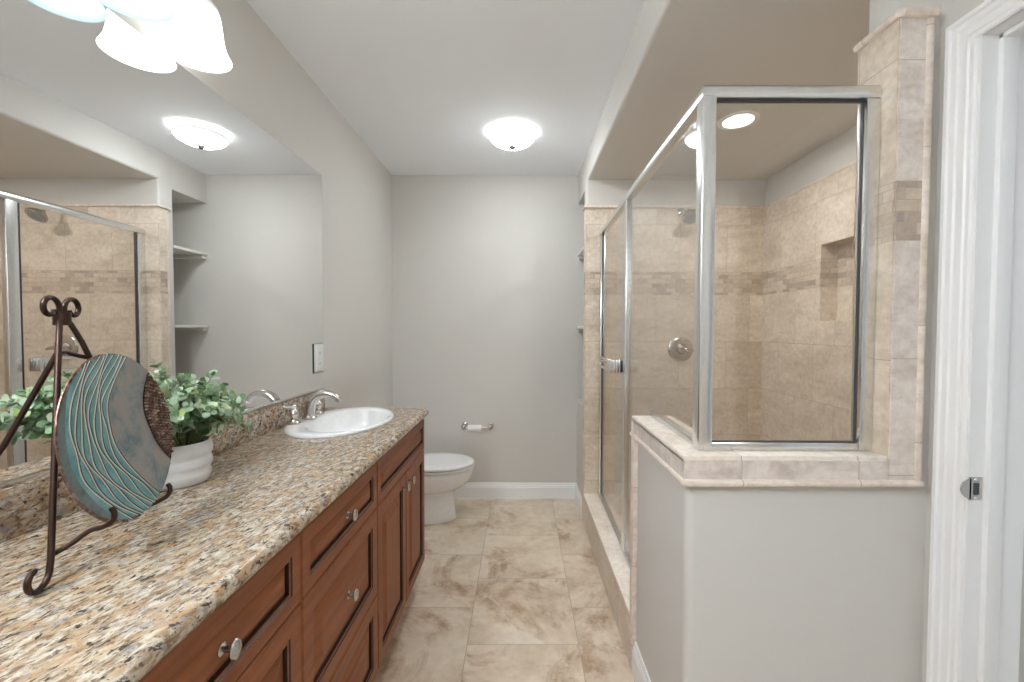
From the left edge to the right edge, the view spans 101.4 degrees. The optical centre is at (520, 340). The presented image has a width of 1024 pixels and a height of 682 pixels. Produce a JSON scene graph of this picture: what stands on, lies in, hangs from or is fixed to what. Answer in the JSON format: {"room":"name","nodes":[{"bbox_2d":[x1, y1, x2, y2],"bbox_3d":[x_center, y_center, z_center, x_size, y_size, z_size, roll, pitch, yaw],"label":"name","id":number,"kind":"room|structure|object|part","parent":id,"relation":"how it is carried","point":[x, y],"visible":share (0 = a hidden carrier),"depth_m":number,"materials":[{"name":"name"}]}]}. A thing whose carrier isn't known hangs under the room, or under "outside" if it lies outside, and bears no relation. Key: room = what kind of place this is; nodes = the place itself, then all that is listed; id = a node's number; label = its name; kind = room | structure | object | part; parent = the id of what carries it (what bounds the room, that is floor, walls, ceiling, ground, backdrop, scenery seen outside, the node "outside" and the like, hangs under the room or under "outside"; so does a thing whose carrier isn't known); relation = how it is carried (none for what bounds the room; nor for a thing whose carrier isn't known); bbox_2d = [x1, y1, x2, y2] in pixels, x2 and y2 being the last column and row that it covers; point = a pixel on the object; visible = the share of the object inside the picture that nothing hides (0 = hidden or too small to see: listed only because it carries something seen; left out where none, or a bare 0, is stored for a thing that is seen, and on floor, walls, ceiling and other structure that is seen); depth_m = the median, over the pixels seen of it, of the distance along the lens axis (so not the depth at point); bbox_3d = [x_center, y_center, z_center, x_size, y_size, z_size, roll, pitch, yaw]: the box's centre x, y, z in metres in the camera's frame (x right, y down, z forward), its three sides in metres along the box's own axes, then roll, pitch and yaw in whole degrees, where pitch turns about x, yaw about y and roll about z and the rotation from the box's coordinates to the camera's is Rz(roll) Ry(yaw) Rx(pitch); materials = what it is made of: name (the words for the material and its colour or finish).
{"room":"bathroom","nodes":[
{"label":"bathroom","id":0,"kind":"room"},
{"bbox_2d":[101,0,392,407],"bbox_3d":[-1.017,0.044,0.737,0.100,2.440,5.070,0,2,0],"label":"wall","id":1,"kind":"structure","parent":0,"point":[265,82],"depth_m":2.19,"materials":[{"name":"paint"}]},
{"bbox_2d":[0,393,324,542],"bbox_3d":[-0.958,0.321,0.799,0.020,0.096,2.480,0,2,0],"label":"backsplash","id":2,"kind":"structure","parent":1,"relation":"attached to","point":[24,505],"depth_m":0.86,"materials":[{"name":"stone"}]},
{"bbox_2d":[0,0,324,487],"bbox_3d":[-0.961,-0.249,0.817,0.010,1.039,2.446,0,2,0],"label":"wall mirror","id":3,"kind":"object","parent":1,"relation":"attached to","point":[186,236],"visible":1,"depth_m":1.04,"materials":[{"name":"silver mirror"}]},
{"bbox_2d":[97,0,231,72],"bbox_3d":[-0.881,-0.934,0.835,0.166,0.330,0.762,0,2,0],"label":"vanity light","id":4,"kind":"object","parent":1,"relation":"attached to","point":[192,35],"visible":1,"depth_m":1.10,"materials":[{"name":"white glass"}]},
{"bbox_3d":[-0.880,-0.847,0.937,0.162,0.150,0.162,0,2,0],"label":"lamp shade","id":5,"kind":"part","parent":4,"relation":"part of","materials":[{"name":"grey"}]},
{"bbox_3d":[-0.880,-0.852,1.137,0.162,0.150,0.162,0,2,0],"label":"lamp shade","id":6,"kind":"part","parent":4,"relation":"part of","materials":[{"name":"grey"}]},
{"bbox_3d":[-0.880,-0.854,1.137,0.056,0.084,0.056,0,2,0],"label":"bulb","id":7,"kind":"part","parent":4,"relation":"part of","materials":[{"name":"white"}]},
{"bbox_2d":[312,344,323,372],"bbox_3d":[-0.961,0.081,1.994,0.011,0.137,0.100,0,2,0],"label":"wall outlet","id":8,"kind":"object","parent":1,"relation":"attached to","point":[318,365],"visible":1,"depth_m":1.98,"materials":[{"name":"white plastic"}]},
{"bbox_2d":[317,347,321,368],"bbox_3d":[-0.958,0.081,1.998,0.004,0.107,0.038,0,2,0],"label":"receptacle","id":9,"kind":"object","parent":8,"relation":"attached to","point":[319,349],"depth_m":2.00,"materials":[{"name":"white plastic"}]},
{"bbox_2d":[246,0,643,174],"bbox_3d":[0.360,-1.212,0.702,2.847,0.080,5.070,0,2,0],"label":"ceiling","id":10,"kind":"structure","parent":0,"point":[424,85],"depth_m":1.85,"materials":[{"name":"paint"}]},
{"bbox_2d":[488,122,537,149],"bbox_3d":[-0.047,-1.170,2.454,0.310,0.101,0.310,0,2,0],"label":"ceiling light","id":11,"kind":"object","parent":10,"relation":"attached to","point":[506,135],"visible":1,"depth_m":2.38,"materials":[{"name":"white glass"}]},
{"bbox_2d":[391,175,584,482],"bbox_3d":[0.357,-0.021,3.221,2.847,2.440,0.100,0,2,0],"label":"wall","id":12,"kind":"structure","parent":0,"point":[487,270],"depth_m":3.17,"materials":[{"name":"paint"}]},
{"bbox_2d":[461,422,493,429],"bbox_3d":[-0.322,0.640,3.142,0.244,0.048,0.094,0,2,0],"label":"toilet paper holder","id":13,"kind":"object","parent":12,"relation":"attached to","point":[464,425],"visible":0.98,"depth_m":3.11,"materials":[{"name":"silver metal"}]},
{"bbox_2d":[467,425,480,431],"bbox_3d":[-0.340,0.649,3.117,0.100,0.049,0.049,0,2,0],"label":"toilet paper roll","id":14,"kind":"object","parent":13,"relation":"hanging from","point":[470,428],"visible":0.97,"depth_m":3.10,"materials":[{"name":"white paper"}]},
{"bbox_2d":[454,482,575,498],"bbox_3d":[-0.271,1.139,3.196,1.399,0.118,0.014,0,2,0],"label":"baseboard","id":15,"kind":"structure","parent":12,"relation":"attached to","point":[492,490],"depth_m":3.19,"materials":[{"name":"white paint"}]},
{"bbox_2d":[374,498,634,681],"bbox_3d":[0.353,1.307,0.771,2.847,0.080,5.070,0,2,0],"label":"floor","id":16,"kind":"structure","parent":0,"point":[503,590],"depth_m":1.95,"materials":[{"name":"tile"}]},
{"bbox_2d":[138,534,300,681],"bbox_3d":[-0.707,0.840,0.678,0.518,0.852,0.483,0,2,0],"label":"vanity cabinet","id":17,"kind":"object","parent":16,"relation":"on","point":[254,635],"visible":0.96,"depth_m":0.75,"materials":[{"name":"brown wood"}]},
{"bbox_3d":[-0.462,0.491,0.668,0.030,0.034,0.026,0,2,0],"label":"knob","id":18,"kind":"part","parent":17,"relation":"part of","materials":[{"name":"silver metal"}]},
{"bbox_3d":[-0.487,0.719,0.675,0.022,0.284,0.481,0,2,0],"label":"drawer","id":19,"kind":"part","parent":17,"relation":"part of","materials":[{"name":"brown wood"}]},
{"bbox_2d":[298,463,377,681],"bbox_3d":[-0.707,0.827,1.162,0.518,0.852,0.481,0,2,0],"label":"vanity cabinet","id":20,"kind":"object","parent":16,"relation":"on","point":[338,602],"visible":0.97,"depth_m":1.12,"materials":[{"name":"brown wood"}]},
{"bbox_3d":[-0.486,0.484,1.152,0.022,0.152,0.479,0,2,0],"label":"drawer","id":21,"kind":"part","parent":20,"relation":"part of","materials":[{"name":"brown wood"}]},
{"bbox_3d":[-0.462,0.478,1.152,0.030,0.034,0.026,0,2,0],"label":"knob","id":22,"kind":"part","parent":20,"relation":"part of","materials":[{"name":"silver metal"}]},
{"bbox_3d":[-0.462,0.702,1.158,0.030,0.034,0.026,0,2,0],"label":"knob","id":23,"kind":"part","parent":20,"relation":"part of","materials":[{"name":"silver metal"}]},
{"bbox_3d":[-0.488,0.984,1.166,0.022,0.265,0.479,0,2,0],"label":"drawer","id":24,"kind":"part","parent":20,"relation":"part of","materials":[{"name":"brown wood"}]},
{"bbox_2d":[375,419,424,668],"bbox_3d":[-0.707,0.811,1.746,0.518,0.852,0.684,0,2,0],"label":"vanity cabinet","id":25,"kind":"object","parent":16,"relation":"on","point":[400,471],"visible":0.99,"depth_m":1.65,"materials":[{"name":"brown wood"}]},
{"bbox_2d":[0,407,428,681],"bbox_3d":[-0.713,0.389,0.844,0.511,0.040,2.566,0,2,0],"label":"countertop","id":26,"kind":"structure","parent":25,"relation":"on","point":[114,603],"depth_m":0.73,"materials":[{"name":"stone"}]},
{"bbox_2d":[0,295,172,595],"bbox_3d":[-0.770,0.146,0.707,0.220,0.452,0.301,1,2,20],"label":"easel","id":27,"kind":"object","parent":26,"relation":"on","point":[61,316],"visible":0.8,"depth_m":0.71,"materials":[{"name":"brown metal"}]},
{"bbox_3d":[-0.764,0.147,0.676,0.026,0.451,0.204,-1,2,-41],"label":"leg","id":28,"kind":"part","parent":27,"relation":"part of","materials":[{"name":"brown metal"}]},
{"bbox_3d":[-0.819,0.142,0.820,0.046,0.450,0.120,0,2,0],"label":"leg","id":29,"kind":"part","parent":27,"relation":"part of","materials":[{"name":"brown metal"}]},
{"bbox_3d":[-0.699,0.304,0.675,0.080,0.066,0.016,-1,2,-28],"label":"hook arm","id":30,"kind":"part","parent":27,"relation":"part of","materials":[{"name":"brown metal"}]},
{"bbox_2d":[54,353,173,523],"bbox_3d":[-0.723,0.172,0.762,0.054,0.300,0.303,0,2,-15],"label":"decorative plate","id":31,"kind":"object","parent":27,"relation":"on","point":[113,436],"visible":1,"depth_m":0.74,"materials":[{"name":"teal ceramic"}]},
{"bbox_3d":[-0.761,0.305,0.843,0.120,0.041,0.034,0,2,12],"label":"hook arm","id":32,"kind":"part","parent":27,"relation":"part of","materials":[{"name":"brown metal"}]},
{"bbox_2d":[44,359,253,490],"bbox_3d":[-0.847,0.203,1.045,0.220,0.319,0.516,0,2,0],"label":"potted plant","id":33,"kind":"object","parent":26,"relation":"on","point":[192,409],"visible":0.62,"depth_m":1.04,"materials":[{"name":"green plant"}]},
{"bbox_3d":[-0.868,0.308,1.069,0.139,0.106,0.139,0,2,0],"label":"pot","id":34,"kind":"part","parent":33,"relation":"part of","materials":[{"name":"white ceramic"}]},
{"bbox_2d":[282,390,341,424],"bbox_3d":[-0.845,0.268,1.780,0.177,0.122,0.318,0,2,0],"label":"faucet","id":35,"kind":"object","parent":26,"relation":"on","point":[313,405],"visible":1,"depth_m":1.76,"materials":[{"name":"silver metal"}]},
{"bbox_3d":[-0.910,0.265,1.656,0.024,0.033,0.072,0,2,7],"label":"lever","id":36,"kind":"part","parent":35,"relation":"part of","materials":[{"name":"silver metal"}]},
{"bbox_3d":[-0.907,0.305,1.681,0.054,0.052,0.054,0,2,0],"label":"handle","id":37,"kind":"part","parent":35,"relation":"part of","materials":[{"name":"silver metal"}]},
{"bbox_3d":[-0.907,0.299,1.881,0.054,0.052,0.054,0,2,0],"label":"handle","id":38,"kind":"part","parent":35,"relation":"part of","materials":[{"name":"silver metal"}]},
{"bbox_3d":[-0.842,0.268,1.780,0.166,0.123,0.060,0,2,0],"label":"spout","id":39,"kind":"part","parent":35,"relation":"part of","materials":[{"name":"silver metal"}]},
{"bbox_2d":[284,407,393,438],"bbox_3d":[-0.752,0.406,1.784,0.398,0.154,0.562,0,2,0],"label":"sink","id":40,"kind":"object","parent":26,"relation":"in","point":[354,420],"visible":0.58,"depth_m":1.88,"materials":[{"name":"white ceramic"}]},
{"bbox_3d":[-0.487,0.829,1.577,0.022,0.553,0.344,0,2,0],"label":"door","id":41,"kind":"part","parent":25,"relation":"part of","materials":[{"name":"brown wood"}]},
{"bbox_3d":[-0.486,0.468,1.737,0.022,0.152,0.682,0,2,0],"label":"drawer","id":42,"kind":"part","parent":25,"relation":"part of","materials":[{"name":"brown wood"}]},
{"bbox_3d":[-0.462,0.597,1.707,0.030,0.034,0.026,0,2,0],"label":"knob","id":43,"kind":"part","parent":25,"relation":"part of","materials":[{"name":"silver metal"}]},
{"bbox_3d":[-0.462,0.595,1.791,0.030,0.034,0.026,0,2,0],"label":"knob","id":44,"kind":"part","parent":25,"relation":"part of","materials":[{"name":"silver metal"}]},
{"bbox_3d":[-0.487,0.819,1.920,0.022,0.553,0.334,0,2,0],"label":"door","id":45,"kind":"part","parent":25,"relation":"part of","materials":[{"name":"brown wood"}]},
{"bbox_2d":[389,406,473,524],"bbox_3d":[-0.638,0.846,2.860,0.652,0.722,0.448,0,2,0],"label":"toilet","id":46,"kind":"object","parent":16,"relation":"on","point":[444,473],"visible":0.3,"depth_m":2.77,"materials":[{"name":"white ceramic"}]},
{"bbox_3d":[-0.870,0.500,2.850,0.186,0.032,0.448,0,2,0],"label":"tank lid","id":47,"kind":"part","parent":46,"relation":"part of","materials":[{"name":"white ceramic"}]},
{"bbox_3d":[-0.538,0.846,2.860,0.452,0.018,0.370,0,2,0],"label":"seat","id":48,"kind":"part","parent":46,"relation":"part of","materials":[{"name":"white plastic"}]},
{"bbox_3d":[-0.542,0.822,2.859,0.460,0.024,0.376,0,2,0],"label":"lid","id":49,"kind":"part","parent":46,"relation":"part of","materials":[{"name":"white ceramic"}]},
{"bbox_2d":[576,399,582,496],"bbox_3d":[0.616,-0.015,3.016,0.368,2.440,0.310,0,2,0],"label":"wall","id":50,"kind":"structure","parent":0,"point":[579,401],"depth_m":3.04,"materials":[{"name":"paint"}]},
{"bbox_2d":[575,483,581,518],"bbox_3d":[0.422,1.146,3.028,0.014,0.118,0.350,0,2,0],"label":"baseboard","id":51,"kind":"structure","parent":50,"relation":"attached to","point":[578,498],"depth_m":2.98,"materials":[{"name":"white paint"}]},
{"bbox_2d":[577,326,582,331],"bbox_3d":[0.584,-0.085,3.014,0.311,0.044,0.308,0,2,0],"label":"shelf","id":52,"kind":"object","parent":50,"relation":"attached to","point":[580,328],"visible":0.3,"depth_m":3.12,"materials":[{"name":"paint"}]},
{"bbox_2d":[577,247,583,259],"bbox_3d":[0.585,-0.625,2.999,0.311,0.044,0.308,0,2,0],"label":"shelf","id":53,"kind":"object","parent":50,"relation":"attached to","point":[580,255],"visible":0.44,"depth_m":3.09,"materials":[{"name":"paint"}]},
{"bbox_2d":[583,494,629,660],"bbox_3d":[0.492,1.125,2.191,0.150,0.206,1.162,0,2,0],"label":"shower curb","id":54,"kind":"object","parent":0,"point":[613,568],"depth_m":2.05,"materials":[{"name":"stone"}]},
{"bbox_2d":[598,85,882,569],"bbox_3d":[0.694,0.165,1.930,0.500,1.728,1.630,0,2,0],"label":"shower frame","id":55,"kind":"object","parent":54,"relation":"on","point":[703,109],"visible":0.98,"depth_m":1.12,"materials":[{"name":"metal"}]},
{"bbox_3d":[0.478,0.124,2.113,0.068,0.068,0.094,0,2,0],"label":"handle mount","id":56,"kind":"part","parent":55,"relation":"part of","materials":[{"name":"silver metal"}]},
{"bbox_3d":[0.512,0.181,2.015,0.031,1.690,0.052,0,2,0],"label":"strike post","id":57,"kind":"part","parent":55,"relation":"part of","materials":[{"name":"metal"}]},
{"bbox_3d":[0.494,-0.175,1.126,0.038,0.936,0.040,0,2,0],"label":"corner post","id":58,"kind":"part","parent":55,"relation":"part of","materials":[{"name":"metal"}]},
{"bbox_3d":[0.711,-0.680,1.907,0.470,0.039,1.628,0,2,0],"label":"header rail","id":59,"kind":"part","parent":55,"relation":"part of","materials":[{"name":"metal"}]},
{"bbox_2d":[617,515,630,538],"bbox_3d":[1.064,1.205,1.999,1.025,0.060,1.550,0,2,0],"label":"floor","id":60,"kind":"structure","parent":0,"point":[619,516],"depth_m":2.70,"materials":[{"name":"tile"}]},
{"bbox_2d":[585,154,765,205],"bbox_3d":[1.056,-0.018,2.805,1.248,2.460,0.110,0,2,0],"label":"wall","id":61,"kind":"structure","parent":0,"point":[597,192],"depth_m":2.72,"materials":[{"name":"paint"}]},
{"bbox_2d":[582,205,764,523],"bbox_3d":[0.994,0.167,2.782,1.171,2.091,0.098,0,2,0],"label":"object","id":62,"kind":"structure","parent":61,"relation":"attached to","point":[663,245],"depth_m":2.74,"materials":[{"name":"tile"}]},
{"bbox_2d":[668,337,693,361],"bbox_3d":[1.048,0.055,2.708,0.164,0.164,0.067,0,2,0],"label":"shower valve","id":63,"kind":"object","parent":61,"relation":"attached to","point":[680,349],"visible":0.95,"depth_m":2.73,"materials":[{"name":"silver metal"}]},
{"bbox_3d":[1.066,0.055,2.703,0.104,0.068,0.056,0,2,0],"label":"lever","id":64,"kind":"part","parent":63,"relation":"part of","materials":[{"name":"silver metal"}]},
{"bbox_2d":[677,207,695,223],"bbox_3d":[1.047,-0.795,2.622,0.104,0.138,0.194,0,2,0],"label":"shower head","id":65,"kind":"object","parent":61,"relation":"attached to","point":[688,216],"visible":0.84,"depth_m":2.57},
{"bbox_2d":[578,0,869,203],"bbox_3d":[1.059,-1.111,2.103,1.248,0.235,2.115,0,2,0],"label":"ceiling","id":66,"kind":"structure","parent":0,"point":[675,48],"depth_m":1.63,"materials":[{"name":"paint"}]},
{"bbox_2d":[717,111,759,129],"bbox_3d":[1.013,-1.021,1.948,0.178,0.007,0.178,0,2,0],"label":"recessed light","id":67,"kind":"object","parent":66,"relation":"in","point":[741,119],"visible":1,"depth_m":1.94,"materials":[{"name":"white glass"}]},
{"bbox_2d":[760,125,856,440],"bbox_3d":[1.627,0.108,1.921,0.105,2.260,1.665,0,2,0],"label":"wall","id":68,"kind":"structure","parent":0,"point":[809,209],"depth_m":2.30,"materials":[{"name":"tile"}]},
{"bbox_2d":[636,0,1023,681],"bbox_3d":[1.059,0.123,1.316,1.242,2.260,0.455,0,2,0],"label":"wall","id":69,"kind":"structure","parent":0,"point":[735,584],"depth_m":1.10,"materials":[{"name":"paint"}]},
{"bbox_2d":[632,641,650,681],"bbox_3d":[0.428,1.192,1.341,0.014,0.118,0.470,0,2,0],"label":"baseboard","id":70,"kind":"structure","parent":69,"relation":"attached to","point":[639,671],"depth_m":1.50,"materials":[{"name":"white paint"}]},
{"bbox_2d":[629,416,923,669],"bbox_3d":[0.720,0.771,1.340,0.615,0.963,0.523,0,2,0],"label":"trim","id":71,"kind":"structure","parent":69,"relation":"attached to","point":[691,467],"depth_m":1.08,"materials":[{"name":"stone"}]},
{"bbox_2d":[849,7,940,480],"bbox_3d":[1.256,0.190,1.132,0.647,2.038,0.147,0,2,0],"label":"trim","id":72,"kind":"structure","parent":69,"relation":"attached to","point":[897,56],"depth_m":1.07,"materials":[{"name":"tile"}]},
{"bbox_2d":[921,0,985,681],"bbox_3d":[1.127,0.080,-0.345,0.125,2.440,2.905,0,2,0],"label":"wall","id":73,"kind":"structure","parent":0,"point":[952,11],"depth_m":1.07,"materials":[{"name":"paint"}]},
{"bbox_2d":[926,0,1023,681],"bbox_3d":[1.122,0.258,0.600,0.156,2.032,0.929,0,2,0],"label":"door frame","id":74,"kind":"structure","parent":73,"relation":"in","point":[977,526],"depth_m":0.99,"materials":[{"name":"white paint"}]},
{"bbox_3d":[1.069,0.350,0.994,0.051,0.055,0.004,0,2,0],"label":"strike plate","id":75,"kind":"part","parent":74,"relation":"part of","materials":[{"name":"silver metal"}]}
]}

